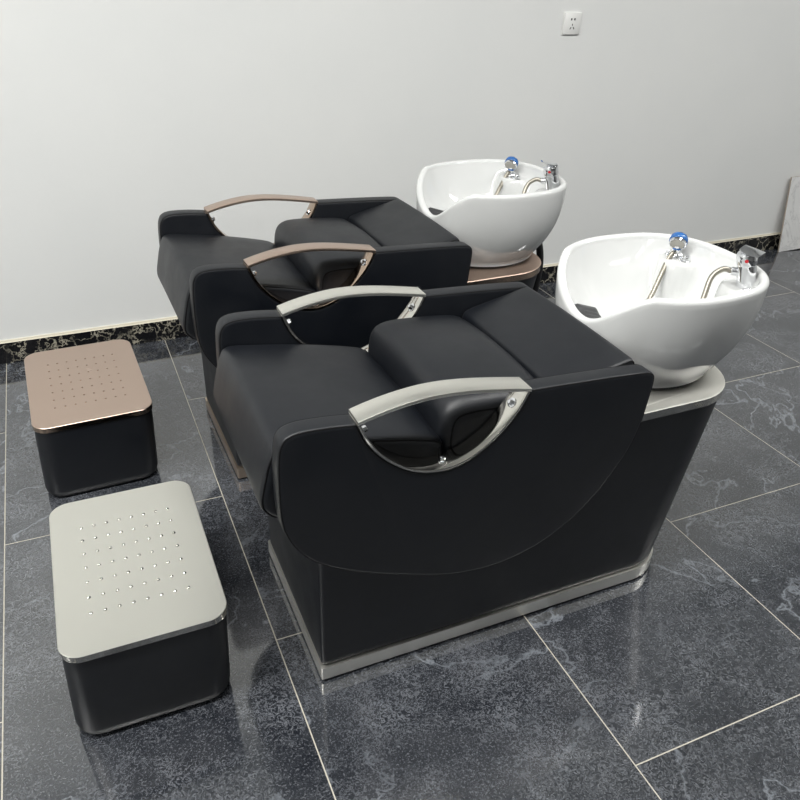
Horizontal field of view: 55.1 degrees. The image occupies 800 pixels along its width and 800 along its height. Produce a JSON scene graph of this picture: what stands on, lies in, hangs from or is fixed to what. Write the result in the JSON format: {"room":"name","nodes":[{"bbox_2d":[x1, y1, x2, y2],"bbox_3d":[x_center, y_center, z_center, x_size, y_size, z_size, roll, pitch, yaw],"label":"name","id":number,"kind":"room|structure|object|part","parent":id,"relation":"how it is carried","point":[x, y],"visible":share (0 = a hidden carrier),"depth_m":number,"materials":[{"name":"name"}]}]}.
{"room":"salon","nodes":[
{"label":"salon","id":0,"kind":"room"},
{"bbox_2d":[0,248,799,799],"bbox_3d":[1.893,1.605,0.363,9.000,0.100,8.520,-11,33,-21],"label":"floor","id":1,"kind":"structure","parent":0,"point":[679,679],"depth_m":1.80,"materials":[{"name":"tile"}]},
{"bbox_2d":[24,339,157,496],"bbox_3d":[-0.987,0.045,2.454,0.339,0.257,0.500,-12,34,-22],"label":"footstool","id":2,"kind":"object","parent":1,"relation":"on","point":[91,405],"visible":1,"depth_m":2.29,"materials":[{"name":"black leather"}]},
{"bbox_2d":[49,481,229,733],"bbox_3d":[-0.607,0.460,1.784,0.339,0.258,0.505,-11,33,-21],"label":"footstool","id":3,"kind":"object","parent":1,"relation":"on","point":[140,602],"visible":1,"depth_m":1.63,"materials":[{"name":"black leather"}]},
{"bbox_2d":[157,156,566,477],"bbox_3d":[-0.083,-0.337,2.548,1.315,0.867,0.545,-12,34,-22],"label":"chair","id":4,"kind":"object","parent":1,"relation":"on","point":[473,221],"visible":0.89,"depth_m":2.33,"materials":[{"name":"black leather"}]},
{"bbox_2d":[157,234,315,338],"bbox_3d":[-0.499,-0.367,2.308,0.392,0.196,0.444,-12,34,-22],"label":"seat cushion","id":5,"kind":"object","parent":4,"relation":"on","point":[293,276],"depth_m":2.24,"materials":[{"name":"black leather"}]},
{"bbox_3d":[-0.448,-0.643,2.483,0.366,0.035,0.051,-12,34,-22],"label":"armrest","id":6,"kind":"part","parent":4,"relation":"part of","materials":[{"name":"gold metal"}]},
{"bbox_3d":[-0.380,-0.455,2.635,0.834,0.463,0.046,-12,34,-22],"label":"panel","id":7,"kind":"part","parent":4,"relation":"part of","materials":[{"name":"black leather"}]},
{"bbox_3d":[-0.244,-0.406,2.101,0.366,0.035,0.051,-12,34,-22],"label":"armrest","id":8,"kind":"part","parent":4,"relation":"part of","materials":[{"name":"gold metal"}]},
{"bbox_2d":[274,218,380,291],"bbox_3d":[-0.212,-0.426,2.424,0.274,0.222,0.442,-12,34,-22],"label":"lumbar cushion","id":9,"kind":"object","parent":4,"relation":"on","point":[318,270],"depth_m":2.31,"materials":[{"name":"black leather"}]},
{"bbox_3d":[-0.176,-0.218,2.253,0.834,0.463,0.046,-12,34,-22],"label":"panel","id":10,"kind":"part","parent":4,"relation":"part of","materials":[{"name":"black leather"}]},
{"bbox_2d":[348,199,457,246],"bbox_3d":[-0.007,-0.497,2.490,0.215,0.187,0.444,-12,34,-22],"label":"backrest cushion","id":11,"kind":"object","parent":4,"relation":"on","point":[386,222],"depth_m":2.46,"materials":[{"name":"black leather"}]},
{"bbox_2d":[416,159,566,284],"bbox_3d":[0.252,-0.605,2.558,0.559,0.276,0.471,-11,33,-21],"label":"basin","id":12,"kind":"object","parent":4,"relation":"in","point":[505,211],"depth_m":2.45,"materials":[{"name":"white ceramic"}]},
{"bbox_2d":[540,160,558,189],"bbox_3d":[0.490,-0.714,2.476,0.081,0.113,0.063,-11,33,-21],"label":"faucet","id":13,"kind":"object","parent":4,"relation":"on","point":[551,180],"depth_m":2.46,"materials":[{"name":"silver metal"}]},
{"bbox_2d":[213,231,769,679],"bbox_3d":[0.249,0.062,1.905,1.315,0.864,0.545,-11,33,-21],"label":"chair","id":14,"kind":"object","parent":1,"relation":"on","point":[492,453],"visible":1,"depth_m":1.71,"materials":[{"name":"black leather"}]},
{"bbox_2d":[213,344,441,515],"bbox_3d":[-0.170,0.026,1.671,0.392,0.196,0.444,-11,33,-21],"label":"seat cushion","id":15,"kind":"object","parent":14,"relation":"on","point":[259,389],"depth_m":1.60,"materials":[{"name":"black leather"}]},
{"bbox_3d":[-0.113,-0.249,1.846,0.366,0.035,0.051,-11,33,-21],"label":"armrest","id":16,"kind":"part","parent":14,"relation":"part of","materials":[{"name":"silver metal"}]},
{"bbox_3d":[-0.045,-0.060,1.997,0.834,0.463,0.046,-11,33,-21],"label":"panel","id":17,"kind":"part","parent":14,"relation":"part of","materials":[{"name":"black leather"}]},
{"bbox_3d":[0.083,-0.011,1.460,0.366,0.035,0.051,-11,33,-21],"label":"armrest","id":18,"kind":"part","parent":14,"relation":"part of","materials":[{"name":"silver metal"}]},
{"bbox_2d":[368,315,533,451],"bbox_3d":[0.119,-0.030,1.782,0.274,0.222,0.442,-11,33,-21],"label":"lumbar cushion","id":19,"kind":"object","parent":14,"relation":"on","point":[413,350],"depth_m":1.69,"materials":[{"name":"black leather"}]},
{"bbox_3d":[0.151,0.178,1.611,0.834,0.463,0.046,-11,33,-21],"label":"panel","id":20,"kind":"part","parent":14,"relation":"part of","materials":[{"name":"black leather"}]},
{"bbox_2d":[462,287,632,377],"bbox_3d":[0.326,-0.099,1.845,0.215,0.187,0.444,-11,33,-21],"label":"backrest cushion","id":21,"kind":"object","parent":14,"relation":"on","point":[544,338],"depth_m":1.80,"materials":[{"name":"black leather"}]},
{"bbox_2d":[555,232,769,389],"bbox_3d":[0.633,-0.223,1.924,0.457,0.255,0.450,-11,33,-21],"label":"basin","id":22,"kind":"object","parent":14,"relation":"in","point":[675,308],"depth_m":1.85,"materials":[{"name":"white ceramic"}]},
{"bbox_2d":[641,366,724,421],"bbox_3d":[0.546,-0.089,1.962,0.470,0.022,0.465,-11,33,-21],"label":"countertop","id":23,"kind":"structure","parent":14,"relation":"on","point":[706,390],"depth_m":1.82,"materials":[{"name":"silver metal"}]},
{"bbox_2d":[730,245,765,289],"bbox_3d":[0.830,-0.310,1.825,0.071,0.110,0.064,-11,33,-21],"label":"faucet","id":24,"kind":"object","parent":14,"relation":"on","point":[748,275],"depth_m":1.81,"materials":[{"name":"silver metal"}]},
{"bbox_2d":[778,176,799,251],"bbox_3d":[2.421,-1.085,4.354,0.618,0.440,0.050,-9,33,-18],"label":"tile slab","id":25,"kind":"structure","parent":1,"relation":"on","point":[790,231],"depth_m":4.29,"materials":[{"name":"white stone"}]},
{"bbox_2d":[0,0,799,340],"bbox_3d":[0.221,-1.814,2.954,9.000,3.000,0.150,-11,33,-21],"label":"wall","id":26,"kind":"structure","parent":0,"point":[659,116],"depth_m":3.06,"materials":[{"name":"white paint"}]},
{"bbox_2d":[0,232,780,364],"bbox_3d":[0.212,-0.529,3.637,9.000,0.094,0.013,-11,33,-21],"label":"baseboard","id":27,"kind":"structure","parent":26,"relation":"attached to","point":[17,349],"depth_m":3.12,"materials":[{"name":"black stone"}]},
{"bbox_2d":[561,12,581,34],"bbox_3d":[0.727,-1.592,3.245,0.086,0.086,0.010,-11,33,-21],"label":"wall socket","id":28,"kind":"object","parent":26,"relation":"attached to","point":[571,20],"visible":1,"depth_m":3.24,"materials":[{"name":"white plastic"}]}
]}

